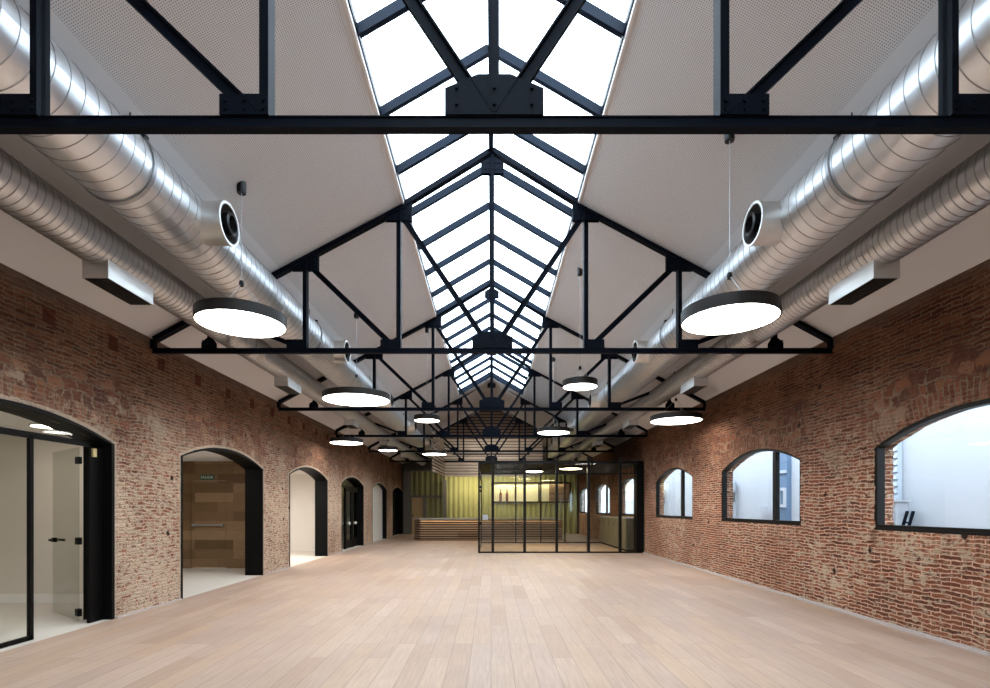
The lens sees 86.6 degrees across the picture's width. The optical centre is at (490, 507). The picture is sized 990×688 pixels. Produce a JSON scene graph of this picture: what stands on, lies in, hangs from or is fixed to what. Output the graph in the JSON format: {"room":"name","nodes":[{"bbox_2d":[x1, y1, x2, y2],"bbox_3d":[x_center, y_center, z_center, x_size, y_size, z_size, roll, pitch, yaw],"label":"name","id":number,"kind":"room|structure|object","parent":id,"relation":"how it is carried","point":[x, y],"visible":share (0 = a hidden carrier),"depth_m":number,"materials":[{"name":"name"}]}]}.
{"room":"event hall","nodes":[
{"label":"event hall","id":0,"kind":"room"},
{"bbox_2d":[0,435,82,602],"bbox_3d":[-7.715,0.170,8.352,4.570,2.660,0.135,0,0,0],"label":"wall","id":1,"kind":"structure","parent":0,"point":[58,481],"depth_m":8.30,"materials":[{"name":"beige paint"}]},
{"bbox_2d":[0,411,307,474],"bbox_3d":[-7.815,-1.280,12.250,4.770,0.240,36.500,0,0,0],"label":"ceiling","id":2,"kind":"structure","parent":0,"point":[6,419],"depth_m":7.96,"materials":[{"name":"white paint"}]},
{"bbox_2d":[28,423,50,428],"bbox_3d":[-6.190,-1.145,7.350,0.430,0.030,0.430,0,0,0],"label":"recessed light","id":3,"kind":"object","parent":2,"relation":"in","point":[36,425],"visible":0.34,"depth_m":7.24,"materials":[{"name":"white plastic"}]},
{"bbox_2d":[0,263,402,616],"bbox_3d":[-5.265,-0.600,12.250,0.330,4.200,36.500,0,0,0],"label":"wall","id":4,"kind":"structure","parent":0,"point":[60,355],"depth_m":7.91,"materials":[{"name":"brick"}]},
{"bbox_2d":[0,398,114,648],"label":"door","id":5,"kind":"structure","parent":4,"relation":"in","point":[99,471],"depth_m":6.91,"materials":[{"name":"black metal"}]},
{"bbox_2d":[92,448,96,456],"bbox_3d":[-5.208,-0.725,6.890,0.027,0.110,0.060,0,0,0],"label":"sensor","id":6,"kind":"object","parent":5,"relation":"attached to","point":[94,451],"visible":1,"depth_m":6.88,"materials":[{"name":"beige plastic"}]},
{"bbox_2d":[115,598,181,617],"bbox_3d":[-5.085,1.489,7.870,0.030,0.022,1.480,0,0,0],"label":"trim","id":7,"kind":"structure","parent":4,"relation":"attached to","point":[144,609],"depth_m":7.75,"materials":[{"name":"beige wood"}]},
{"bbox_2d":[183,461,244,567],"bbox_3d":[-7.715,0.170,13.092,4.570,2.660,0.215,0,0,0],"label":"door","id":8,"kind":"structure","parent":4,"relation":"in","point":[213,510],"depth_m":13.06,"materials":[{"name":"brown wood"}]},
{"bbox_2d":[200,475,213,479],"bbox_3d":[-7.050,-0.760,13.041,0.340,0.120,0.034,0,0,0],"label":"exit sign","id":9,"kind":"object","parent":8,"relation":"attached to","point":[202,477],"visible":1,"depth_m":13.03,"materials":[{"name":"green plastic"}]},
{"bbox_2d":[181,448,262,598],"bbox_3d":[-5.288,0.180,10.190,0.384,2.640,3.120,0,0,0],"label":"door frame","id":10,"kind":"structure","parent":4,"relation":"in","point":[253,471],"depth_m":11.70,"materials":[{"name":"black metal"}]},
{"bbox_2d":[264,567,289,574],"bbox_3d":[-5.085,1.489,12.510,0.030,0.022,1.480,0,0,0],"label":"trim","id":11,"kind":"structure","parent":4,"relation":"attached to","point":[286,567],"depth_m":12.42,"materials":[{"name":"beige wood"}]},
{"bbox_2d":[289,467,327,566],"bbox_3d":[-5.288,0.180,14.830,0.384,2.640,3.120,0,0,0],"label":"door frame","id":12,"kind":"structure","parent":4,"relation":"in","point":[321,483],"depth_m":16.34,"materials":[{"name":"black metal"}]},
{"bbox_2d":[341,477,363,548],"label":"door","id":13,"kind":"structure","parent":4,"relation":"in","point":[358,489],"depth_m":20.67,"materials":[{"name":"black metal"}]},
{"bbox_2d":[372,483,386,541],"bbox_3d":[-5.288,0.180,24.110,0.384,2.640,3.120,0,0,0],"label":"door","id":14,"kind":"structure","parent":4,"relation":"in","point":[379,492],"depth_m":24.95,"materials":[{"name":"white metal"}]},
{"bbox_2d":[393,487,402,535],"bbox_3d":[-5.288,0.180,28.750,0.384,2.640,3.120,0,0,0],"label":"door","id":15,"kind":"structure","parent":4,"relation":"in","point":[398,519],"depth_m":30.05,"materials":[{"name":"black metal"}]},
{"bbox_2d":[0,0,464,463],"bbox_3d":[-3.455,-3.532,12.250,4.290,2.494,36.500,0,0,0],"label":"ceiling","id":16,"kind":"structure","parent":0,"point":[304,192],"depth_m":5.91,"materials":[{"name":"white paint"}]},
{"bbox_2d":[0,148,425,465],"bbox_3d":[-3.950,-2.573,12.146,0.430,0.572,36.192,0,0,0],"label":"ventilation duct","id":17,"kind":"object","parent":16,"relation":"hanging from","point":[111,263],"visible":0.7,"depth_m":5.41,"materials":[{"name":"silver metal"}]},
{"bbox_2d":[84,278,151,304],"bbox_3d":[-3.950,-2.293,5.590,0.244,0.012,0.676,0,0,0],"label":"grille","id":18,"kind":"object","parent":17,"relation":"attached to","point":[112,286],"depth_m":5.55,"materials":[{"name":"black metal"}]},
{"bbox_2d":[275,386,299,393],"bbox_3d":[-3.950,-2.293,10.230,0.244,0.012,0.676,0,0,0],"label":"grille","id":19,"kind":"object","parent":17,"relation":"attached to","point":[288,389],"depth_m":10.21,"materials":[{"name":"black metal"}]},
{"bbox_2d":[344,425,358,428],"bbox_3d":[-3.950,-2.293,14.870,0.244,0.012,0.676,0,0,0],"label":"grille","id":20,"kind":"object","parent":17,"relation":"attached to","point":[349,426],"depth_m":14.91,"materials":[{"name":"black metal"}]},
{"bbox_2d":[0,0,434,459],"bbox_3d":[-3.242,-3.131,12.140,0.924,0.820,36.180,0,0,0],"label":"ventilation duct","id":21,"kind":"object","parent":16,"relation":"hanging from","point":[125,172],"visible":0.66,"depth_m":4.91,"materials":[{"name":"silver metal"}]},
{"bbox_2d":[193,181,286,338],"bbox_3d":[-2.875,-2.940,6.050,0.976,1.659,0.976,0,0,0],"label":"pendant lamp","id":22,"kind":"object","parent":16,"relation":"hanging from","point":[234,316],"visible":0.99,"depth_m":5.92,"materials":[{"name":"black bronze"},{"name":"glowing white plastic diffuser"},{"name":"steel wire"}]},
{"bbox_2d":[194,309,285,337],"bbox_3d":[-2.875,-2.116,6.050,0.950,0.001,0.950,0,0,0],"label":"diffuser","id":23,"kind":"object","parent":22,"relation":"attached to","point":[231,322],"depth_m":6.02,"materials":[{"name":"white plastic"}]},
{"bbox_2d":[329,427,362,444],"bbox_3d":[-4.239,-2.473,15.400,0.953,1.146,0.953,0,0,0],"label":"pendant lamp","id":24,"kind":"object","parent":16,"relation":"hanging from","point":[340,440],"visible":0.86,"depth_m":15.12,"materials":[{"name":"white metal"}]},
{"bbox_2d":[330,441,362,444],"bbox_3d":[-4.239,-1.906,15.400,0.927,0.001,0.927,0,0,0],"label":"diffuser","id":25,"kind":"object","parent":24,"relation":"attached to","point":[335,442],"depth_m":15.51,"materials":[{"name":"white plastic"}]},
{"bbox_2d":[322,313,389,406],"bbox_3d":[-2.652,-3.004,10.350,1.299,1.768,1.299,0,0,0],"label":"pendant lamp","id":26,"kind":"object","parent":16,"relation":"hanging from","point":[362,396],"visible":0.94,"depth_m":10.11,"materials":[{"name":"black bronze"},{"name":"glowing white plastic diffuser"},{"name":"steel wire"}]},
{"bbox_2d":[323,393,388,405],"bbox_3d":[-2.652,-2.126,10.350,1.273,0.001,1.273,0,0,0],"label":"diffuser","id":27,"kind":"object","parent":26,"relation":"attached to","point":[349,399],"depth_m":10.29,"materials":[{"name":"white plastic"}]},
{"bbox_2d":[378,439,397,451],"bbox_3d":[-3.718,-2.696,18.950,0.689,1.253,0.689,0,0,0],"label":"pendant lamp","id":28,"kind":"object","parent":16,"relation":"hanging from","point":[390,448],"visible":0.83,"depth_m":18.72,"materials":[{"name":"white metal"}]},
{"bbox_2d":[414,328,439,422],"bbox_3d":[-1.573,-3.300,12.900,0.639,2.320,0.639,0,0,0],"label":"pendant lamp","id":29,"kind":"object","parent":16,"relation":"hanging from","point":[422,418],"visible":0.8,"depth_m":12.73,"materials":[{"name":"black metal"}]},
{"bbox_2d":[414,419,438,422],"bbox_3d":[-1.573,-2.146,12.900,0.613,0.001,0.613,0,0,0],"label":"diffuser","id":30,"kind":"object","parent":29,"relation":"attached to","point":[418,420],"depth_m":12.88,"materials":[{"name":"white plastic"}]},
{"bbox_2d":[422,405,446,455],"bbox_3d":[-2.249,-3.115,20.900,0.963,1.971,0.963,0,0,0],"label":"pendant lamp","id":31,"kind":"object","parent":16,"relation":"hanging from","point":[433,452],"visible":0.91,"depth_m":20.64,"materials":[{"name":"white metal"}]},
{"bbox_2d":[423,453,445,455],"bbox_3d":[-2.249,-2.136,20.900,0.937,0.001,0.937,0,0,0],"label":"diffuser","id":32,"kind":"object","parent":31,"relation":"attached to","point":[434,454],"depth_m":20.96,"materials":[{"name":"white plastic"}]},
{"bbox_2d":[343,0,638,395],"bbox_3d":[0.000,-4.985,7.600,2.680,0.895,27.200,0,0,0],"label":"window","id":33,"kind":"structure","parent":16,"relation":"attached to","point":[397,8],"depth_m":7.24,"materials":[{"name":"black metal"}]},
{"bbox_2d":[290,475,314,550],"bbox_3d":[-7.715,0.170,18.293,4.570,2.660,0.115,0,0,0],"label":"wall","id":34,"kind":"structure","parent":0,"point":[302,487],"depth_m":18.25,"materials":[{"name":"white paint"}]},
{"bbox_2d":[403,469,443,533],"bbox_3d":[-3.850,-0.350,29.938,2.300,3.700,0.195,0,0,0],"label":"wall","id":35,"kind":"structure","parent":0,"point":[425,488],"depth_m":29.92,"materials":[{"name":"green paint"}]},
{"bbox_2d":[393,444,585,533],"bbox_3d":[-2.350,-2.100,30.600,15.700,7.200,0.200,0,0,0],"label":"wall","id":36,"kind":"structure","parent":0,"point":[407,466],"depth_m":30.50,"materials":[{"name":"grey paint"}]},
{"bbox_2d":[459,378,522,416],"bbox_3d":[0.000,-5.016,25.850,2.620,0.914,9.300,0,0,0],"label":"ceiling","id":37,"kind":"structure","parent":0,"point":[474,397],"depth_m":22.96,"materials":[{"name":"white paint"}]},
{"bbox_2d":[431,411,551,437],"bbox_3d":[0.000,-4.386,26.690,6.346,1.673,0.140,0,0,0],"label":"gable","id":38,"kind":"object","parent":37,"relation":"attached to","point":[485,416],"visible":0.37,"depth_m":26.62,"materials":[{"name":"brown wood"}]},
{"bbox_2d":[0,534,989,687],"bbox_3d":[-2.550,1.600,12.250,15.300,0.200,36.500,0,0,0],"label":"floor","id":39,"kind":"structure","parent":0,"point":[400,611],"depth_m":6.28,"materials":[{"name":"brown wood"}]},
{"bbox_2d":[443,480,446,519],"bbox_3d":[-2.600,-0.050,29.600,0.200,3.100,0.200,0,0,0],"label":"steel column","id":40,"kind":"structure","parent":39,"relation":"on","point":[444,481],"depth_m":29.50,"materials":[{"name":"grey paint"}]},
{"bbox_2d":[413,518,563,540],"bbox_3d":[-0.160,0.985,24.600,6.960,1.030,1.480,0,0,0],"label":"bar counter","id":41,"kind":"object","parent":39,"relation":"on","point":[425,530],"depth_m":23.90,"materials":[{"name":"brown wood"}]},
{"bbox_2d":[413,518,563,518],"bbox_3d":[-0.160,0.495,24.600,6.960,0.050,1.480,0,0,0],"label":"countertop","id":42,"kind":"structure","parent":41,"relation":"on","point":[413,518],"depth_m":23.86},
{"bbox_2d":[445,475,576,533],"bbox_3d":[1.145,-0.225,30.230,7.610,3.450,0.160,0,0,0],"label":"sheeting","id":43,"kind":"object","parent":39,"relation":"on","point":[462,492],"visible":0.5,"depth_m":30.22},
{"bbox_2d":[494,482,570,502],"bbox_3d":[2.335,-0.895,30.205,4.510,1.190,0.250,0,0,0],"label":"hatch","id":44,"kind":"object","parent":43,"relation":"attached to","point":[532,488],"visible":0.7,"depth_m":30.29,"materials":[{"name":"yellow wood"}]},
{"bbox_2d":[478,457,643,552],"bbox_3d":[2.325,-0.095,19.975,5.510,3.190,5.050,0,0,0],"label":"glass room","id":45,"kind":"object","parent":39,"relation":"on","point":[492,467],"visible":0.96,"depth_m":17.47,"materials":[{"name":"black metal"}]},
{"bbox_2d":[526,469,543,471],"bbox_3d":[1.630,-1.425,19.900,0.720,0.090,0.720,0,0,0],"label":"ceiling lamp","id":46,"kind":"object","parent":45,"relation":"attached to","point":[527,470],"visible":0.91,"depth_m":19.65,"materials":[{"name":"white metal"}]},
{"bbox_2d":[559,466,582,469],"bbox_3d":[2.830,-1.425,18.600,0.820,0.090,0.820,0,0,0],"label":"ceiling lamp","id":47,"kind":"object","parent":45,"relation":"attached to","point":[560,467],"visible":0.99,"depth_m":18.40,"materials":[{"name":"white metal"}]},
{"bbox_2d":[599,516,633,550],"bbox_3d":[4.825,0.920,20.100,0.490,1.160,4.440,0,0,0],"label":"base cabinet","id":48,"kind":"object","parent":39,"relation":"on","point":[608,525],"visible":0.84,"depth_m":19.40,"materials":[{"name":"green wood"}]},
{"bbox_2d":[599,516,633,518],"bbox_3d":[4.825,0.360,20.100,0.490,0.040,4.440,0,0,0],"label":"countertop","id":49,"kind":"structure","parent":48,"relation":"on","point":[599,516],"depth_m":19.63,"materials":[{"name":"beige wood"}]},
{"bbox_2d":[517,0,989,459],"bbox_3d":[3.455,-3.532,12.250,4.290,2.494,36.500,0,0,0],"label":"ceiling","id":50,"kind":"structure","parent":0,"point":[670,190],"depth_m":5.90,"materials":[{"name":"white paint"}]},
{"bbox_2d":[552,357,554,401],"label":"pendant lamp","id":51,"kind":"object","parent":50,"relation":"hanging from","point":[553,359],"depth_m":15.05,"materials":[{"name":"brown metal"}]},
{"bbox_2d":[537,411,569,434],"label":"pendant lamp","id":52,"kind":"object","parent":50,"relation":"hanging from","point":[554,430],"depth_m":14.80,"materials":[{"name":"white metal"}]},
{"bbox_2d":[538,431,568,434],"bbox_3d":[1.792,-2.156,15.050,0.906,0.001,0.906,0,0,0],"label":"diffuser","id":53,"kind":"object","parent":52,"relation":"attached to","point":[544,432],"depth_m":14.99,"materials":[{"name":"white plastic"}]},
{"bbox_2d":[577,268,582,275],"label":"pendant lamp","id":54,"kind":"object","parent":50,"relation":"hanging from","point":[579,271],"depth_m":9.61,"materials":[{"name":"brown metal"}]},
{"bbox_2d":[563,366,597,390],"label":"pendant lamp","id":55,"kind":"object","parent":50,"relation":"hanging from","point":[581,383],"depth_m":9.46,"materials":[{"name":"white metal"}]},
{"bbox_2d":[563,383,596,390],"bbox_3d":[1.636,-2.226,9.650,0.610,0.001,0.610,0,0,0],"label":"diffuser","id":56,"kind":"object","parent":55,"relation":"attached to","point":[579,386],"depth_m":9.62,"materials":[{"name":"white plastic"}]},
{"bbox_2d":[650,372,702,424],"bbox_3d":[4.176,-2.520,11.850,1.120,1.120,1.120,0,0,0],"label":"pendant lamp","id":57,"kind":"object","parent":50,"relation":"hanging from","point":[680,417],"visible":0.88,"depth_m":11.57,"materials":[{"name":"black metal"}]},
{"bbox_2d":[651,417,701,424],"bbox_3d":[4.176,-1.966,11.850,1.094,0.001,1.093,0,0,0],"label":"diffuser","id":58,"kind":"object","parent":57,"relation":"attached to","point":[674,420],"depth_m":11.80,"materials":[{"name":"white plastic"}]},
{"bbox_2d":[681,134,781,335],"bbox_3d":[2.490,-2.964,5.480,0.957,2.019,0.957,0,0,0],"label":"pendant lamp","id":59,"kind":"object","parent":50,"relation":"hanging from","point":[733,312],"visible":0.91,"depth_m":5.35,"materials":[{"name":"brown metal"}]},
{"bbox_2d":[682,303,779,334],"bbox_3d":[2.490,-1.961,5.480,0.931,0.001,0.931,0,0,0],"label":"diffuser","id":60,"kind":"object","parent":59,"relation":"attached to","point":[734,318],"depth_m":5.46,"materials":[{"name":"white plastic"}]},
{"bbox_2d":[543,0,989,459],"bbox_3d":[3.242,-3.131,12.140,0.924,0.820,36.180,0,0,0],"label":"ventilation duct","id":61,"kind":"object","parent":50,"relation":"hanging from","point":[856,172],"visible":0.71,"depth_m":4.83,"materials":[{"name":"silver metal"}]},
{"bbox_2d":[558,142,989,459],"bbox_3d":[3.950,-2.573,12.146,0.430,0.572,36.192,0,0,0],"label":"ventilation duct","id":62,"kind":"object","parent":50,"relation":"hanging from","point":[870,263],"visible":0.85,"depth_m":5.43,"materials":[{"name":"silver metal"}]},
{"bbox_2d":[623,425,637,428],"bbox_3d":[3.950,-2.293,14.870,0.244,0.012,0.676,0,0,0],"label":"grille","id":63,"kind":"object","parent":62,"relation":"attached to","point":[625,426],"depth_m":14.91,"materials":[{"name":"black metal"}]},
{"bbox_2d":[682,386,706,393],"bbox_3d":[3.950,-2.293,10.230,0.244,0.012,0.676,0,0,0],"label":"grille","id":64,"kind":"object","parent":62,"relation":"attached to","point":[691,389],"depth_m":10.21,"materials":[{"name":"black metal"}]},
{"bbox_2d":[830,278,897,304],"bbox_3d":[3.950,-2.293,5.590,0.244,0.012,0.676,0,0,0],"label":"grille","id":65,"kind":"object","parent":62,"relation":"attached to","point":[868,286],"depth_m":5.55,"materials":[{"name":"black metal"}]},
{"bbox_2d":[579,259,989,651],"bbox_3d":[5.230,-0.450,12.250,0.260,4.500,36.500,0,0,0],"label":"wall","id":66,"kind":"structure","parent":0,"point":[927,354],"depth_m":7.47,"materials":[{"name":"brick"}]},
{"bbox_2d":[368,382,613,451],"bbox_3d":[0.020,-3.855,21.780,10.200,3.082,0.110,0,0,0],"label":"roof truss","id":67,"kind":"object","parent":66,"relation":"attached to","point":[491,447],"visible":0.63,"depth_m":21.75,"materials":[{"name":"black metal"}]},
{"bbox_2d":[452,452,529,454],"bbox_3d":[0.000,-2.275,21.780,3.200,0.150,0.060,0,0,0],"label":"light bar","id":68,"kind":"object","parent":67,"relation":"hanging from","point":[457,452],"visible":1,"depth_m":21.75,"materials":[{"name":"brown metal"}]},
{"bbox_2d":[390,413,591,461],"bbox_3d":[0.020,-3.855,26.420,10.200,3.082,0.110,0,0,0],"label":"roof truss","id":69,"kind":"object","parent":66,"relation":"attached to","point":[518,421],"visible":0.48,"depth_m":26.40,"materials":[{"name":"black metal"}]},
{"bbox_2d":[432,429,542,476],"bbox_3d":[0.000,-2.575,24.839,5.240,1.950,3.881,0,0,0],"label":"canopy","id":70,"kind":"object","parent":69,"relation":"hanging from","point":[451,469],"visible":0.67,"depth_m":26.64,"materials":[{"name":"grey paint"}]},
{"bbox_2d":[150,147,832,353],"bbox_3d":[0.020,-3.855,7.860,10.200,3.082,0.110,0,0,0],"label":"roof truss","id":71,"kind":"object","parent":66,"relation":"attached to","point":[492,162],"visible":0.91,"depth_m":7.84,"materials":[{"name":"black metal"}]},
{"bbox_2d":[277,285,705,410],"bbox_3d":[0.020,-3.855,12.500,10.200,3.082,0.110,0,0,0],"label":"roof truss","id":72,"kind":"object","parent":66,"relation":"attached to","point":[491,403],"visible":0.72,"depth_m":12.48,"materials":[{"name":"black metal"}]},
{"bbox_2d":[335,354,647,436],"bbox_3d":[0.020,-3.855,17.140,10.200,3.082,0.110,0,0,0],"label":"roof truss","id":73,"kind":"object","parent":66,"relation":"attached to","point":[491,431],"visible":0.71,"depth_m":17.12,"materials":[{"name":"black metal"}]},
{"bbox_2d":[0,0,989,133],"bbox_3d":[0.020,-3.855,3.220,10.200,3.082,0.110,0,0,0],"label":"roof truss","id":74,"kind":"object","parent":66,"relation":"attached to","point":[493,102],"visible":1,"depth_m":3.20,"materials":[{"name":"black metal"}]},
{"bbox_2d":[580,487,586,512],"bbox_3d":[5.171,-0.418,28.700,0.138,1.424,3.030,0,0,0],"label":"window","id":75,"kind":"structure","parent":66,"relation":"in","point":[582,490],"depth_m":30.14,"materials":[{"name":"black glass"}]},
{"bbox_2d":[596,483,609,514],"bbox_3d":[5.171,-0.418,24.060,0.138,1.424,3.030,0,0,0],"label":"window","id":76,"kind":"structure","parent":66,"relation":"in","point":[602,484],"depth_m":24.07,"materials":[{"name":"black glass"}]},
{"bbox_2d":[622,477,633,515],"bbox_3d":[5.171,-0.418,19.420,0.138,1.424,3.030,0,0,0],"label":"window","id":77,"kind":"structure","parent":66,"relation":"in","point":[629,478],"depth_m":19.81,"materials":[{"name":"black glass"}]},
{"bbox_2d":[656,467,692,518],"bbox_3d":[5.171,-0.418,14.780,0.138,1.424,3.030,0,0,0],"label":"window","id":78,"kind":"structure","parent":66,"relation":"in","point":[665,473],"depth_m":14.41,"materials":[{"name":"black metal"}]},
{"bbox_2d":[721,448,800,525],"bbox_3d":[5.171,-0.418,10.140,0.138,1.424,3.030,0,0,0],"label":"window","id":79,"kind":"structure","parent":66,"relation":"in","point":[776,453],"depth_m":9.56,"materials":[{"name":"black metal"}]},
{"bbox_2d":[643,552,989,656],"bbox_3d":[5.065,1.485,5.700,0.070,0.030,23.400,0,0,0],"label":"trim","id":80,"kind":"structure","parent":66,"relation":"attached to","point":[956,644],"depth_m":7.18,"materials":[{"name":"beige wood"}]},
{"bbox_2d":[874,398,989,535],"bbox_3d":[5.171,-0.418,5.500,0.138,1.424,3.030,0,0,0],"label":"window","id":81,"kind":"structure","parent":66,"relation":"in","point":[879,480],"depth_m":6.48,"materials":[{"name":"black metal"}]},
{"bbox_2d":[601,405,989,528],"bbox_3d":[8.300,-2.600,21.000,0.200,8.800,38.000,0,0,0],"label":"window panes","id":82,"kind":"structure","parent":0,"point":[946,463],"depth_m":9.77,"materials":[{"name":"clear glass"}]},
{"bbox_2d":[753,453,790,520],"bbox_3d":[8.066,-0.650,15.067,0.254,4.900,1.496,0,0,-7],"label":"facade","id":83,"kind":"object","parent":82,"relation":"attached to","point":[785,460],"visible":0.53,"depth_m":14.40,"materials":[{"name":"paint"}]},
{"bbox_2d":[893,442,901,499],"bbox_3d":[8.125,-0.580,11.625,0.130,4.760,2.350,0,0,0],"label":"panel","id":84,"kind":"object","parent":82,"relation":"attached to","point":[897,457],"visible":0.12,"depth_m":10.45,"materials":[{"name":"white metal"}]},
{"label":"outside","id":85,"kind":"structure","parent":0,"visible":0},
{"bbox_3d":[10.750,1.900,17.000,10.500,0.200,46.000,0,0,0],"label":"ground","id":86,"kind":"structure","parent":85,"visible":0},
{"bbox_2d":[733,480,736,517],"bbox_3d":[8.000,0.400,17.500,0.340,2.800,0.340,0,0,37],"label":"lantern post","id":87,"kind":"object","parent":86,"relation":"on","point":[734,482],"visible":0.2,"depth_m":17.39,"materials":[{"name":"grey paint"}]},
{"bbox_2d":[893,500,911,524],"bbox_3d":[7.870,0.820,10.390,0.300,1.960,0.780,0,0,0],"label":"outdoor unit","id":88,"kind":"object","parent":86,"relation":"on","point":[900,506],"visible":0.09,"depth_m":10.05,"materials":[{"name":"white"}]},
{"bbox_2d":[902,511,914,525],"bbox_3d":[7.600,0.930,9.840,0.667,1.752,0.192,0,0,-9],"label":"chair","id":89,"kind":"object","parent":86,"relation":"on","point":[904,522],"visible":0.21,"depth_m":9.84,"materials":[{"name":"black paint"}]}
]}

